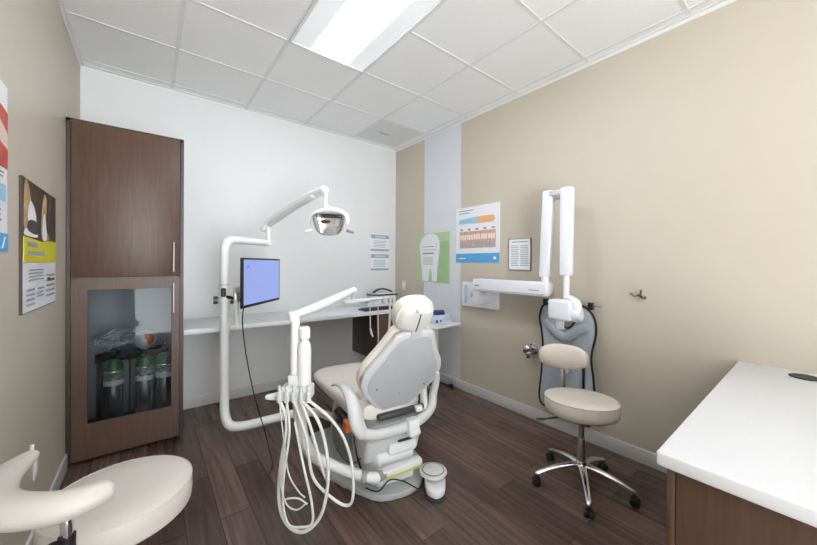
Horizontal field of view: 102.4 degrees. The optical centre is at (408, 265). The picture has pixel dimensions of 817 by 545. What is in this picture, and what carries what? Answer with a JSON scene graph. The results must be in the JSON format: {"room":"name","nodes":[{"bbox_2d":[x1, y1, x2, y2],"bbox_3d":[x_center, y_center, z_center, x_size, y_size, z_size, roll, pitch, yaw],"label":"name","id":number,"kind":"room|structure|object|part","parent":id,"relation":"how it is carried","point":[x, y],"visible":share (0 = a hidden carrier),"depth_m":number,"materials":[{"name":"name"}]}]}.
{"room":"dental clinic","nodes":[
{"label":"dental clinic","id":0,"kind":"room"},
{"bbox_2d":[0,0,79,544],"bbox_3d":[-0.995,-0.113,0.483,0.100,2.948,5.594,0,0,-38],"label":"wall","id":1,"kind":"structure","parent":0,"point":[40,68],"depth_m":1.57,"materials":[{"name":"beige paint"}]},
{"bbox_2d":[0,80,7,251],"bbox_3d":[-1.359,-0.365,1.030,0.007,0.630,0.600,0,0,-38],"label":"poster","id":2,"kind":"object","parent":1,"relation":"attached to","point":[3,89],"visible":1,"depth_m":1.23,"materials":[{"name":"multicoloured paper"}]},
{"bbox_2d":[0,108,7,169],"bbox_3d":[-1.357,-0.478,1.030,0.001,0.227,0.600,0,0,-38],"label":"photo","id":3,"kind":"object","parent":2,"relation":"on","point":[3,111],"depth_m":1.23},
{"bbox_2d":[27,220,38,234],"bbox_3d":[-1.741,-0.177,1.525,0.003,0.065,0.204,0,0,-38],"label":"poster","id":4,"kind":"object","parent":1,"relation":"attached to","point":[32,225],"depth_m":1.52,"materials":[{"name":"paper"}]},
{"bbox_2d":[33,450,38,480],"bbox_3d":[-1.811,0.971,1.598,0.008,0.116,0.072,0,0,-38],"label":"power outlet","id":5,"kind":"object","parent":1,"relation":"attached to","point":[36,464],"visible":0.72,"depth_m":1.58,"materials":[{"name":"white plastic"}]},
{"bbox_2d":[19,175,55,315],"bbox_3d":[-1.839,-0.087,1.643,0.014,0.594,0.636,0,0,-38],"label":"poster","id":6,"kind":"object","parent":1,"relation":"attached to","point":[37,208],"visible":1,"depth_m":1.55,"materials":[{"name":"multicoloured paper"}]},
{"bbox_2d":[24,228,37,237],"bbox_3d":[-1.720,-0.150,1.498,0.002,0.039,0.224,0,0,-38],"label":"photo","id":7,"kind":"object","parent":6,"relation":"on","point":[28,232],"depth_m":1.49,"materials":[{"name":"paper"}]},
{"bbox_2d":[28,201,35,220],"bbox_3d":[-1.727,-0.232,1.508,0.002,0.119,0.134,0,0,-38],"label":"photo","id":8,"kind":"object","parent":6,"relation":"on","point":[31,204],"depth_m":1.50,"materials":[{"name":"paper"}]},
{"bbox_2d":[23,177,55,242],"bbox_3d":[-1.838,-0.204,1.646,0.001,0.353,0.626,0,0,-38],"label":"photo","id":9,"kind":"object","parent":6,"relation":"attached to","point":[39,207],"depth_m":1.58},
{"bbox_2d":[43,214,46,240],"bbox_3d":[-1.873,-0.196,1.692,0.002,0.140,0.088,0,0,-38],"label":"photo","id":10,"kind":"object","parent":6,"relation":"on","point":[44,215],"depth_m":1.69,"materials":[{"name":"paper"}]},
{"bbox_2d":[26,454,66,544],"bbox_3d":[-0.929,1.311,0.485,0.012,0.100,5.494,0,0,-38],"label":"baseboard","id":11,"kind":"structure","parent":1,"relation":"attached to","point":[58,479],"depth_m":1.97,"materials":[{"name":"grey rubber"}]},
{"bbox_2d":[48,199,51,239],"bbox_3d":[-1.945,-0.250,1.784,0.003,0.222,0.077,0,0,-38],"label":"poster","id":12,"kind":"object","parent":1,"relation":"attached to","point":[49,200],"depth_m":1.78,"materials":[{"name":"brown paper"}]},
{"bbox_2d":[80,68,395,398],"bbox_3d":[-1.436,-0.129,3.636,3.118,2.948,0.100,0,0,-38],"label":"wall","id":13,"kind":"structure","parent":0,"point":[241,169],"depth_m":3.47,"materials":[{"name":"white paint"}]},
{"bbox_2d":[183,362,361,409],"bbox_3d":[-1.410,1.296,3.598,3.118,0.100,0.012,0,0,-38],"label":"baseboard","id":14,"kind":"structure","parent":13,"relation":"attached to","point":[206,399],"depth_m":3.33,"materials":[{"name":"grey rubber"}]},
{"bbox_2d":[183,305,391,334],"bbox_3d":[-0.971,0.528,3.567,2.470,0.040,0.593,0,0,-38],"label":"countertop","id":15,"kind":"structure","parent":13,"relation":"attached to","point":[211,324],"depth_m":3.15,"materials":[{"name":"white laminate"}]},
{"bbox_2d":[352,313,392,355],"bbox_3d":[-0.261,0.813,4.120,0.664,0.525,0.608,0,0,-38],"label":"base cabinet","id":16,"kind":"object","parent":15,"relation":"attached to","point":[363,343],"visible":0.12,"depth_m":3.86,"materials":[{"name":"brown wood"}]},
{"bbox_3d":[-0.234,0.817,3.812,0.325,0.510,0.019,0,0,-38],"label":"door","id":17,"kind":"part","parent":16,"relation":"part of","materials":[{"name":"brown wood"}]},
{"bbox_2d":[358,306,391,311],"bbox_3d":[-0.346,0.499,3.823,0.460,0.024,0.150,0,0,-38],"label":"keyboard","id":18,"kind":"object","parent":15,"relation":"on","point":[367,309],"visible":0.8,"depth_m":3.74,"materials":[{"name":"grey plastic"}]},
{"bbox_2d":[366,288,397,306],"bbox_3d":[-0.335,0.399,4.244,0.421,0.221,0.236,0,0,-38],"label":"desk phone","id":19,"kind":"object","parent":15,"relation":"on","point":[388,292],"visible":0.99,"depth_m":4.15,"materials":[{"name":"white plastic"}]},
{"bbox_2d":[366,293,397,295],"bbox_3d":[-0.335,0.369,4.244,0.421,0.016,0.236,0,0,-38],"label":"tray","id":20,"kind":"object","parent":19,"relation":"on","point":[369,294],"depth_m":4.12,"materials":[{"name":"grey plastic"}]},
{"bbox_2d":[286,333,289,343],"bbox_3d":[-1.324,0.816,3.664,0.072,0.116,0.008,0,0,-38],"label":"power outlet","id":21,"kind":"object","parent":13,"relation":"attached to","point":[287,335],"visible":0.54,"depth_m":3.65,"materials":[{"name":"white plastic"}]},
{"bbox_2d":[370,253,388,270],"bbox_3d":[-0.383,-0.043,4.402,0.307,0.238,0.006,0,0,-38],"label":"notice","id":22,"kind":"object","parent":13,"relation":"attached to","point":[378,261],"visible":1,"depth_m":4.40,"materials":[{"name":"white paper"}]},
{"bbox_2d":[370,233,388,251],"bbox_3d":[-0.381,-0.301,4.401,0.307,0.238,0.006,0,0,-38],"label":"notice","id":23,"kind":"object","parent":13,"relation":"attached to","point":[378,242],"visible":1,"depth_m":4.39,"materials":[{"name":"white paper"}]},
{"bbox_2d":[59,381,666,544],"bbox_3d":[0.258,1.415,1.487,3.318,0.100,5.594,0,0,-38],"label":"floor","id":24,"kind":"structure","parent":0,"point":[490,453],"depth_m":2.00,"materials":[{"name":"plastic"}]},
{"bbox_2d":[0,444,192,544],"bbox_3d":[-1.078,0.996,1.185,0.619,0.722,0.606,0,0,-38],"label":"stool","id":25,"kind":"object","parent":24,"relation":"on","point":[128,502],"visible":1,"depth_m":1.06,"materials":[{"name":"beige leather"}]},
{"bbox_3d":[-1.170,0.679,0.997,0.528,0.086,0.239,0,0,22],"label":"arm","id":26,"kind":"part","parent":25,"relation":"part of","materials":[{"name":"plastic"}]},
{"bbox_3d":[-1.010,0.856,1.048,0.029,0.311,0.276,0,0,-20],"label":"arm post","id":27,"kind":"part","parent":25,"relation":"part of","materials":[{"name":"silver metal"}]},
{"bbox_2d":[65,117,183,468],"bbox_3d":[-2.177,0.182,2.580,0.643,2.325,0.620,0,0,-38],"label":"tall cabinet","id":28,"kind":"object","parent":24,"relation":"on","point":[125,187],"visible":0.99,"depth_m":2.38,"materials":[{"name":"brown wood"}]},
{"bbox_2d":[103,345,123,419],"bbox_3d":[-2.253,0.925,2.511,0.119,0.640,0.119,0,0,-38],"label":"gas cylinder","id":29,"kind":"object","parent":28,"relation":"in","point":[113,369],"visible":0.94,"depth_m":2.47,"materials":[{"name":"metal"}]},
{"bbox_2d":[93,329,137,351],"bbox_3d":[-2.205,0.569,2.520,0.302,0.165,0.071,0,0,-38],"label":"bundle","id":30,"kind":"object","parent":29,"relation":"on","point":[115,342],"visible":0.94,"depth_m":2.49,"materials":[{"name":"clear plastic"}]},
{"bbox_3d":[-2.016,0.700,2.374,0.593,1.233,0.020,0,0,-38],"label":"door","id":31,"kind":"part","parent":28,"relation":"part of","materials":[{"name":"brown wood"}]},
{"bbox_3d":[-2.009,-0.444,2.370,0.593,1.044,0.020,0,0,-38],"label":"door","id":32,"kind":"part","parent":28,"relation":"part of","materials":[{"name":"brown wood"}]},
{"bbox_3d":[-2.367,0.668,2.818,0.599,1.150,0.008,0,0,-38],"label":"panel","id":33,"kind":"part","parent":28,"relation":"part of","materials":[{"name":"clear glass"}]},
{"bbox_2d":[95,346,170,420],"bbox_3d":[-2.189,0.965,2.676,0.124,0.560,0.531,1,0,44],"label":"rack","id":34,"kind":"object","parent":28,"relation":"in","point":[123,355],"visible":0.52,"depth_m":2.53,"materials":[{"name":"black plastic"}]},
{"bbox_2d":[135,347,153,412],"bbox_3d":[-2.107,0.925,2.626,0.119,0.640,0.119,0,0,-38],"label":"gas cylinder","id":35,"kind":"object","parent":28,"relation":"in","point":[144,365],"visible":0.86,"depth_m":2.58,"materials":[{"name":"metal"}]},
{"bbox_2d":[134,330,156,348],"bbox_3d":[-2.039,0.580,2.567,0.082,0.150,0.152,0,0,25],"label":"ball","id":36,"kind":"object","parent":35,"relation":"on","point":[145,339],"visible":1,"depth_m":2.54,"materials":[{"name":"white plastic"}]},
{"bbox_2d":[155,339,170,407],"bbox_3d":[-2.007,0.925,2.705,0.119,0.640,0.119,0,0,-38],"label":"gas cylinder","id":37,"kind":"object","parent":28,"relation":"in","point":[163,360],"visible":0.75,"depth_m":2.66,"materials":[{"name":"metal"}]},
{"bbox_3d":[-1.794,0.245,2.511,0.011,0.225,0.036,0,0,-38],"label":"handle","id":38,"kind":"part","parent":28,"relation":"part of","materials":[{"name":"metal"}]},
{"bbox_3d":[-1.792,-0.065,2.509,0.011,0.225,0.036,0,0,-38],"label":"handle","id":39,"kind":"part","parent":28,"relation":"part of","materials":[{"name":"metal"}]},
{"bbox_2d":[310,295,440,501],"bbox_3d":[-0.275,0.755,2.273,0.660,1.202,1.316,0,0,-31],"label":"dental chair","id":40,"kind":"object","parent":24,"relation":"on","point":[376,409],"visible":0.98,"depth_m":1.94,"materials":[{"name":"white leather"}]},
{"bbox_2d":[213,186,353,430],"bbox_3d":[-0.984,0.334,2.737,1.092,1.934,0.433,0,0,-2],"label":"light post","id":41,"kind":"object","parent":40,"relation":"attached to","point":[330,223],"visible":0.89,"depth_m":2.58,"materials":[{"name":"grey plastic"}]},
{"bbox_2d":[221,288,225,296],"bbox_3d":[-1.433,0.210,2.546,0.035,0.070,0.030,0,0,-38],"label":"switch","id":42,"kind":"object","parent":41,"relation":"attached to","point":[223,290],"depth_m":2.53,"materials":[{"name":"black plastic"}]},
{"bbox_2d":[233,287,239,330],"bbox_3d":[-1.327,0.335,2.536,0.040,0.339,0.037,0,0,-38],"label":"handpiece","id":43,"kind":"object","parent":41,"relation":"hanging from","point":[236,297],"visible":0.98,"depth_m":2.52,"materials":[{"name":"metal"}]},
{"bbox_3d":[-1.348,-0.013,2.744,0.072,0.451,0.440,1,0,33],"label":"post","id":44,"kind":"part","parent":41,"relation":"part of","materials":[{"name":"white metal"}]},
{"bbox_2d":[235,258,279,476],"bbox_3d":[-1.130,0.649,2.435,0.282,1.406,0.789,0,0,-18],"label":"monitor","id":45,"kind":"object","parent":41,"relation":"attached to","point":[259,277],"visible":1,"depth_m":2.44,"materials":[{"name":"black plastic"}]},
{"bbox_3d":[-0.992,0.819,2.257,0.344,1.069,0.147,1,0,37],"label":"power cord","id":46,"kind":"part","parent":45,"relation":"part of","materials":[{"name":"black plastic"}]},
{"bbox_3d":[-0.994,-0.457,2.773,0.542,0.242,0.054,0,0,27],"label":"arm","id":47,"kind":"part","parent":41,"relation":"part of","materials":[{"name":"grey plastic"}]},
{"bbox_3d":[-0.973,-0.464,2.759,0.346,0.338,0.682,0,0,-38],"label":"flex arm","id":48,"kind":"part","parent":41,"relation":"part of"},
{"bbox_3d":[-0.667,-0.536,2.604,0.072,0.181,0.072,0,0,-38],"label":"arm","id":49,"kind":"part","parent":41,"relation":"part of"},
{"bbox_2d":[265,287,394,533],"bbox_3d":[-0.299,0.735,1.963,0.437,1.183,0.961,0,0,31],"label":"dental delivery unit","id":50,"kind":"object","parent":40,"relation":"attached to","point":[299,388],"visible":0.95,"depth_m":1.65,"materials":[{"name":"grey plastic"}]},
{"bbox_3d":[-0.664,0.663,1.679,0.129,0.050,0.042,0,0,-7],"label":"handle","id":51,"kind":"part","parent":50,"relation":"part of","materials":[{"name":"white plastic"}]},
{"bbox_2d":[297,326,310,386],"bbox_3d":[-0.531,0.468,1.679,0.068,0.311,0.068,0,0,-38],"label":"water bottle","id":52,"kind":"object","parent":50,"relation":"on","point":[303,332],"depth_m":1.65,"materials":[{"name":"white plastic"}]},
{"bbox_3d":[-0.473,0.207,1.913,0.041,0.129,0.562,0,0,25],"label":"flex arm","id":53,"kind":"part","parent":50,"relation":"part of"},
{"bbox_3d":[-0.446,1.122,2.222,0.020,0.310,0.400,0,0,-31],"label":"panel","id":54,"kind":"part","parent":40,"relation":"part of","materials":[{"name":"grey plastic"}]},
{"bbox_3d":[-0.358,0.830,1.944,0.109,0.260,0.377,0,0,-31],"label":"armrest","id":55,"kind":"part","parent":40,"relation":"part of","materials":[{"name":"grey plastic"}]},
{"bbox_3d":[-0.348,0.876,2.428,0.544,0.146,0.975,0,0,-31],"label":"seat","id":56,"kind":"part","parent":40,"relation":"part of","materials":[{"name":"beige leather"}]},
{"bbox_3d":[-0.307,1.337,2.320,0.655,0.038,0.967,0,0,-31],"label":"plate","id":57,"kind":"part","parent":40,"relation":"part of","materials":[{"name":"white plastic"}]},
{"bbox_3d":[-0.252,1.113,2.269,0.380,0.370,0.680,0,0,-31],"label":"lift arm","id":58,"kind":"part","parent":40,"relation":"part of","materials":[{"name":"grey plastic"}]},
{"bbox_3d":[-0.220,0.933,2.217,0.400,0.030,0.620,0,0,-31],"label":"seat frame","id":59,"kind":"part","parent":40,"relation":"part of","materials":[{"name":"grey plastic"}]},
{"bbox_2d":[356,325,430,389],"bbox_3d":[-0.062,0.635,1.993,0.542,0.629,0.348,0,0,-31],"label":"backrest cushion","id":60,"kind":"object","parent":40,"relation":"on","point":[391,365],"depth_m":1.85,"materials":[{"name":"beige leather"}]},
{"bbox_3d":[-0.028,0.668,1.938,0.461,0.547,0.277,0,0,-31],"label":"panel","id":61,"kind":"part","parent":40,"relation":"part of","materials":[{"name":"grey plastic"}]},
{"bbox_2d":[390,295,433,324],"bbox_3d":[0.021,0.255,1.806,0.248,0.194,0.145,0,0,-31],"label":"cushion","id":62,"kind":"object","parent":40,"relation":"on","point":[404,312],"depth_m":1.73,"materials":[{"name":"leather"}]},
{"bbox_3d":[0.046,0.355,1.803,0.070,0.095,0.060,0,0,-31],"label":"headrest post","id":63,"kind":"part","parent":40,"relation":"part of","materials":[{"name":"grey plastic"}]},
{"bbox_3d":[0.081,0.243,1.736,0.090,0.035,0.027,0,0,-35],"label":"headrest knob","id":64,"kind":"part","parent":40,"relation":"part of","materials":[{"name":"white plastic"}]},
{"bbox_3d":[0.063,0.828,2.221,0.078,0.254,0.341,0,0,-20],"label":"armrest","id":65,"kind":"part","parent":40,"relation":"part of","materials":[{"name":"grey plastic"}]},
{"bbox_2d":[419,462,446,503],"bbox_3d":[0.163,1.310,2.003,0.173,0.102,0.242,0,0,-19],"label":"foot pedal","id":66,"kind":"object","parent":24,"relation":"on","point":[434,473],"visible":1,"depth_m":1.97,"materials":[{"name":"grey plastic"}]},
{"bbox_2d":[427,322,460,390],"bbox_3d":[0.318,0.989,3.620,0.657,0.735,0.450,0,0,-38],"label":"rolling cart","id":67,"kind":"object","parent":24,"relation":"on","point":[434,327],"visible":0.37,"depth_m":3.52,"materials":[{"name":"white plastic"}]},
{"bbox_2d":[430,310,451,323],"bbox_3d":[0.308,0.555,3.606,0.280,0.129,0.309,0,0,-38],"label":"countertop dental device","id":68,"kind":"object","parent":67,"relation":"on","point":[439,316],"visible":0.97,"depth_m":3.53,"materials":[{"name":"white plastic"}]},
{"bbox_2d":[532,344,640,520],"bbox_3d":[1.075,0.959,2.067,0.569,0.816,0.639,0,0,-38],"label":"stool","id":69,"kind":"object","parent":24,"relation":"on","point":[586,408],"visible":1,"depth_m":2.02,"materials":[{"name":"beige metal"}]},
{"bbox_3d":[0.909,0.954,2.060,0.217,0.027,0.021,0,0,-3],"label":"lever","id":70,"kind":"part","parent":69,"relation":"part of","materials":[{"name":"grey plastic"}]},
{"bbox_3d":[0.934,1.259,2.038,0.299,0.086,0.044,0,0,1],"label":"leg","id":71,"kind":"part","parent":69,"relation":"part of","materials":[{"name":"silver metal"}]},
{"bbox_3d":[1.034,1.259,2.168,0.044,0.086,0.299,0,0,-15],"label":"leg","id":72,"kind":"part","parent":69,"relation":"part of","materials":[{"name":"silver metal"}]},
{"bbox_3d":[1.086,0.804,2.262,0.045,0.291,0.201,0,0,10],"label":"stem","id":73,"kind":"part","parent":69,"relation":"part of","materials":[{"name":"metal"}]},
{"bbox_3d":[1.079,0.636,2.297,0.315,0.172,0.078,0,0,26],"label":"backrest","id":74,"kind":"part","parent":69,"relation":"part of","materials":[{"name":"beige leather"}]},
{"bbox_3d":[1.082,0.877,2.064,0.424,0.123,0.424,0,0,-38],"label":"seat","id":75,"kind":"part","parent":69,"relation":"part of","materials":[{"name":"beige leather"}]},
{"bbox_3d":[1.022,1.260,1.908,0.044,0.086,0.299,0,0,21],"label":"leg","id":76,"kind":"part","parent":69,"relation":"part of","materials":[{"name":"silver metal"}]},
{"bbox_3d":[1.184,1.260,2.111,0.299,0.086,0.044,0,0,-33],"label":"leg","id":77,"kind":"part","parent":69,"relation":"part of","materials":[{"name":"silver metal"}]},
{"bbox_3d":[1.179,1.261,1.954,0.299,0.086,0.044,1,0,37],"label":"leg","id":78,"kind":"part","parent":69,"relation":"part of","materials":[{"name":"silver metal"}]},
{"bbox_2d":[666,469,816,544],"bbox_3d":[1.531,0.984,1.183,1.474,0.779,0.744,0,0,-38],"label":"base cabinet","id":79,"kind":"object","parent":24,"relation":"on","point":[698,513],"visible":0.18,"depth_m":0.88,"materials":[{"name":"brown wood"}]},
{"bbox_3d":[0.956,0.933,1.114,0.486,0.675,0.020,0,0,-38],"label":"door","id":80,"kind":"part","parent":79,"relation":"part of","materials":[{"name":"brown wood"}]},
{"bbox_2d":[656,361,816,527],"bbox_3d":[1.548,0.573,1.155,1.508,0.042,0.725,0,0,-38],"label":"countertop","id":81,"kind":"structure","parent":79,"relation":"on","point":[753,437],"depth_m":1.02,"materials":[{"name":"white laminate"}]},
{"bbox_2d":[788,373,816,380],"bbox_3d":[1.951,0.550,1.617,0.110,0.007,0.110,0,0,-38],"label":"cable grommet","id":82,"kind":"object","parent":81,"relation":"in","point":[795,375],"visible":1,"depth_m":1.62,"materials":[{"name":"black plastic"}]},
{"bbox_2d":[63,0,719,148],"bbox_3d":[0.277,-1.633,1.475,3.318,0.100,5.594,0,0,-38],"label":"ceiling","id":83,"kind":"structure","parent":0,"point":[468,30],"depth_m":2.45,"materials":[{"name":"tile"}]},
{"bbox_2d":[288,0,445,72],"bbox_3d":[-0.235,-1.585,2.043,0.610,0.016,1.219,0,0,-38],"label":"recessed light","id":84,"kind":"object","parent":83,"relation":"in","point":[353,34],"visible":1,"depth_m":2.18,"materials":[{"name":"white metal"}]},
{"bbox_2d":[67,0,710,148],"bbox_3d":[0.307,-1.586,1.436,3.118,0.014,5.494,0,0,-38],"label":"grid","id":85,"kind":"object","parent":83,"relation":"attached to","point":[686,10],"depth_m":2.51,"materials":[{"name":"white metal"}]},
{"bbox_2d":[357,119,422,145],"bbox_3d":[-0.224,-1.593,3.994,0.580,0.012,0.580,0,0,-38],"label":"ceiling vent","id":86,"kind":"object","parent":83,"relation":"in","point":[387,132],"visible":1,"depth_m":3.96,"materials":[{"name":"grey plastic"}]},
{"bbox_2d":[395,0,816,453],"bbox_3d":[1.530,-0.106,2.479,0.100,2.948,5.594,0,0,-38],"label":"wall","id":87,"kind":"structure","parent":0,"point":[688,152],"depth_m":2.18,"materials":[{"name":"beige paint"}]},
{"bbox_2d":[57,0,736,151],"bbox_3d":[0.307,-1.568,1.436,3.118,0.030,5.494,0,0,-38],"label":"trim","id":88,"kind":"structure","parent":87,"relation":"attached to","point":[721,3],"depth_m":2.77,"materials":[{"name":"white metal"}]},
{"bbox_2d":[402,281,405,289],"bbox_3d":[-0.064,0.265,4.405,0.010,0.116,0.072,0,0,-38],"label":"light switch","id":89,"kind":"object","parent":87,"relation":"attached to","point":[403,282],"visible":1,"depth_m":4.39,"materials":[{"name":"white plastic"}]},
{"bbox_2d":[417,231,449,283],"bbox_3d":[0.287,-0.093,3.964,0.007,0.595,0.585,0,0,-38],"label":"poster","id":90,"kind":"object","parent":87,"relation":"attached to","point":[433,249],"visible":1,"depth_m":3.94,"materials":[{"name":"green paper"}]},
{"bbox_3d":[0.376,-0.039,3.848,0.001,0.488,0.269,0,0,-38],"label":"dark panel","id":91,"kind":"part","parent":90,"relation":"part of","materials":[{"name":"green paper"}]},
{"bbox_2d":[424,123,461,379],"bbox_3d":[0.384,-0.119,3.848,0.004,2.948,0.610,0,0,-38],"label":"wall panel","id":92,"kind":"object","parent":87,"relation":"attached to","point":[442,186],"depth_m":3.78,"materials":[{"name":"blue paint"}]},
{"bbox_2d":[456,202,499,262],"bbox_3d":[0.710,-0.326,3.429,0.010,0.594,0.578,0,0,-38],"label":"poster","id":93,"kind":"object","parent":87,"relation":"attached to","point":[477,227],"visible":1,"depth_m":3.40,"materials":[{"name":"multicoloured paper"}]},
{"bbox_2d":[460,241,494,246],"bbox_3d":[0.711,-0.217,3.423,0.003,0.050,0.458,0,0,-38],"label":"print","id":94,"kind":"object","parent":93,"relation":"attached to","point":[462,243],"depth_m":3.41},
{"bbox_2d":[460,233,494,240],"bbox_3d":[0.712,-0.296,3.422,0.003,0.059,0.458,0,0,-38],"label":"print","id":95,"kind":"object","parent":93,"relation":"on","point":[463,236],"depth_m":3.41},
{"bbox_2d":[460,229,495,248],"bbox_3d":[0.712,-0.272,3.423,0.002,0.178,0.474,0,0,-38],"label":"photo","id":96,"kind":"object","parent":93,"relation":"attached to","point":[469,238],"depth_m":3.41},
{"bbox_2d":[508,238,531,270],"bbox_3d":[1.024,-0.102,3.028,0.012,0.293,0.231,0,0,-38],"label":"framed notice","id":97,"kind":"object","parent":87,"relation":"attached to","point":[519,256],"visible":1,"depth_m":3.02,"materials":[{"name":"white paper"}]},
{"bbox_2d":[462,186,583,328],"bbox_3d":[0.908,-0.065,2.929,0.258,1.055,1.380,0,0,-31],"label":"dental x-ray machine","id":98,"kind":"object","parent":87,"relation":"attached to","point":[481,293],"visible":1,"depth_m":2.60,"materials":[{"name":"white plastic"}]},
{"bbox_3d":[0.649,0.304,3.428,0.005,0.190,0.170,0,0,-39],"label":"control panel","id":99,"kind":"part","parent":98,"relation":"part of","materials":[{"name":"white plastic"}]},
{"bbox_3d":[0.732,0.302,3.365,0.050,0.255,0.454,0,0,-38],"label":"wall plate","id":100,"kind":"part","parent":98,"relation":"part of","materials":[{"name":"white plastic"}]},
{"bbox_3d":[0.896,0.189,2.921,0.110,0.117,0.760,0,0,-38],"label":"wall arm","id":101,"kind":"part","parent":98,"relation":"part of","materials":[{"name":"white plastic"}]},
{"bbox_2d":[523,343,537,357],"bbox_3d":[1.070,0.748,2.880,0.121,0.121,0.119,0,0,-38],"label":"wall fitting","id":102,"kind":"object","parent":87,"relation":"attached to","point":[532,348],"visible":1,"depth_m":2.86,"materials":[{"name":"silver metal"}]},
{"bbox_2d":[440,373,666,473],"bbox_3d":[1.508,1.318,2.411,0.012,0.100,5.494,0,0,-38],"label":"baseboard","id":103,"kind":"structure","parent":87,"relation":"attached to","point":[645,457],"depth_m":2.68,"materials":[{"name":"grey rubber"}]},
{"bbox_2d":[543,298,601,309],"bbox_3d":[1.303,0.309,2.623,0.075,0.055,0.455,0,0,-38],"label":"rail","id":104,"kind":"object","parent":87,"relation":"attached to","point":[590,305],"visible":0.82,"depth_m":2.48,"materials":[{"name":"metal"}]},
{"bbox_2d":[538,303,597,405],"bbox_3d":[1.251,0.744,2.620,0.100,0.880,0.466,0,0,-38],"label":"apron","id":105,"kind":"object","parent":104,"relation":"hanging from","point":[582,334],"visible":0.64,"depth_m":2.57,"materials":[{"name":"grey fabric"}]},
{"bbox_2d":[629,290,646,298],"bbox_3d":[1.595,0.198,2.279,0.044,0.064,0.103,0,0,-38],"label":"coat hook","id":106,"kind":"object","parent":87,"relation":"attached to","point":[640,293],"visible":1,"depth_m":2.27,"materials":[{"name":"metal"}]}
]}

